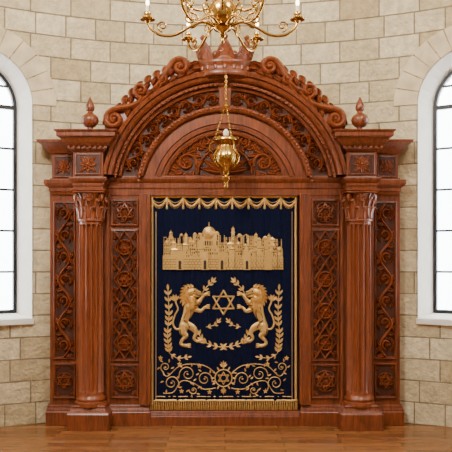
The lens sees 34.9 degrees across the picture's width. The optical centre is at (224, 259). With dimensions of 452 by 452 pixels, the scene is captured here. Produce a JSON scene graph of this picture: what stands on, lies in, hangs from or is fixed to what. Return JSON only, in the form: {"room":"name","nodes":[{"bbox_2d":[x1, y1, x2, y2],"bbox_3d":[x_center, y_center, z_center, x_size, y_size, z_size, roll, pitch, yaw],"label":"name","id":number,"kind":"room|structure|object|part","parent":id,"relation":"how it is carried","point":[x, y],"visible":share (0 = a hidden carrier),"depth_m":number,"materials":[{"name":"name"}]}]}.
{"room":"house of worship","nodes":[
{"label":"house of worship","id":0,"kind":"room"},
{"bbox_2d":[0,0,451,427],"bbox_3d":[0.000,-1.560,7.287,11.934,7.200,5.425,0,0,0],"label":"wall","id":1,"kind":"structure","parent":0,"point":[99,50],"depth_m":9.09,"materials":[{"name":"stone"}]},
{"bbox_2d":[0,73,16,313],"bbox_3d":[-3.122,-0.896,8.882,1.090,3.158,0.050,0,0,-33],"label":"window","id":2,"kind":"structure","parent":1,"relation":"in","point":[7,85],"depth_m":9.14,"materials":[{"name":"black metal"}]},
{"bbox_2d":[0,53,31,318],"bbox_3d":[-3.075,-0.927,8.809,1.292,3.297,0.504,0,0,-33],"label":"window frame","id":3,"kind":"structure","parent":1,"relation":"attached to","point":[9,70],"depth_m":9.04,"materials":[{"name":"beige paint"}]},
{"bbox_2d":[0,318,33,325],"bbox_3d":[-2.943,0.760,8.602,1.320,0.070,0.075,0,0,-33],"label":"sill","id":4,"kind":"structure","parent":1,"relation":"attached to","point":[24,321],"depth_m":8.81,"materials":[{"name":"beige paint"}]},
{"bbox_2d":[0,26,56,105],"bbox_3d":[-2.945,-2.408,8.606,1.901,0.945,0.126,0,0,-33],"label":"blocks","id":5,"kind":"object","parent":1,"relation":"attached to","point":[24,53],"visible":1,"depth_m":8.93,"materials":[{"name":"stone"}]},
{"bbox_2d":[393,26,451,105],"bbox_3d":[2.945,-2.408,8.606,1.901,0.945,0.126,0,0,33],"label":"blocks","id":6,"kind":"object","parent":1,"relation":"attached to","point":[425,53],"visible":1,"depth_m":8.93,"materials":[{"name":"stone"}]},
{"bbox_2d":[416,318,451,325],"bbox_3d":[2.943,0.760,8.602,1.320,0.070,0.075,0,0,33],"label":"sill","id":7,"kind":"structure","parent":1,"relation":"attached to","point":[425,321],"depth_m":8.80,"materials":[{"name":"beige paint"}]},
{"bbox_2d":[418,52,451,319],"bbox_3d":[3.075,-0.927,8.809,1.292,3.297,0.504,0,0,33],"label":"window frame","id":8,"kind":"structure","parent":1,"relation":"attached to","point":[442,68],"depth_m":9.04,"materials":[{"name":"beige paint"}]},
{"bbox_2d":[433,71,451,313],"bbox_3d":[3.122,-0.896,8.882,1.090,3.158,0.050,0,0,33],"label":"window","id":9,"kind":"structure","parent":1,"relation":"in","point":[442,85],"depth_m":9.14,"materials":[{"name":"black metal"}]},
{"bbox_2d":[0,423,451,451],"bbox_3d":[0.000,2.115,3.450,12.400,0.150,13.500,0,0,0],"label":"floor","id":10,"kind":"structure","parent":0,"point":[41,437],"depth_m":8.18,"materials":[{"name":"brown wood"}]},
{"bbox_2d":[36,33,413,430],"bbox_3d":[0.000,-0.324,8.755,4.584,4.728,0.689,0,0,0],"label":"torah ark","id":11,"kind":"object","parent":10,"relation":"on","point":[346,183],"visible":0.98,"depth_m":8.82,"materials":[{"name":"brown wood"}]},
{"bbox_2d":[150,196,297,409],"bbox_3d":[-0.012,0.526,8.885,1.842,2.666,0.086,0,0,0],"label":"curtain","id":12,"kind":"object","parent":11,"relation":"hanging from","point":[224,268],"visible":1,"depth_m":8.91,"materials":[{"name":"blue fabric"}]},
{"bbox_2d":[209,73,239,189],"bbox_3d":[0.036,-1.514,8.457,0.347,1.384,0.355,0,0,40],"label":"lamp","id":13,"kind":"object","parent":11,"relation":"hanging from","point":[225,156],"visible":1,"depth_m":8.37,"materials":[{"name":"gold metal"}]},
{"bbox_3d":[0.000,-2.413,8.760,0.767,0.430,0.491,0,0,0],"label":"crown","id":14,"kind":"part","parent":11,"relation":"part of","materials":[{"name":"brown wood"}]},
{"bbox_3d":[0.000,-0.104,8.865,3.012,4.289,0.470,0,0,0],"label":"frame","id":15,"kind":"part","parent":11,"relation":"part of","materials":[{"name":"brown wood"}]},
{"bbox_3d":[0.000,-1.650,8.857,2.942,1.247,0.485,0,0,0],"label":"arch moulding","id":16,"kind":"part","parent":11,"relation":"part of","materials":[{"name":"brown wood"}]},
{"bbox_3d":[0.000,-5.260,3.450,12.400,0.200,13.500,0,0,0],"label":"ceiling","id":17,"kind":"structure","parent":0,"visible":0},
{"bbox_2d":[140,0,304,51],"bbox_3d":[-0.023,-3.550,6.500,1.499,3.200,1.317,0,0,0],"label":"chandelier","id":18,"kind":"object","parent":17,"relation":"hanging from","point":[222,14],"visible":1,"depth_m":6.48,"materials":[{"name":"gold metal"}]}
]}

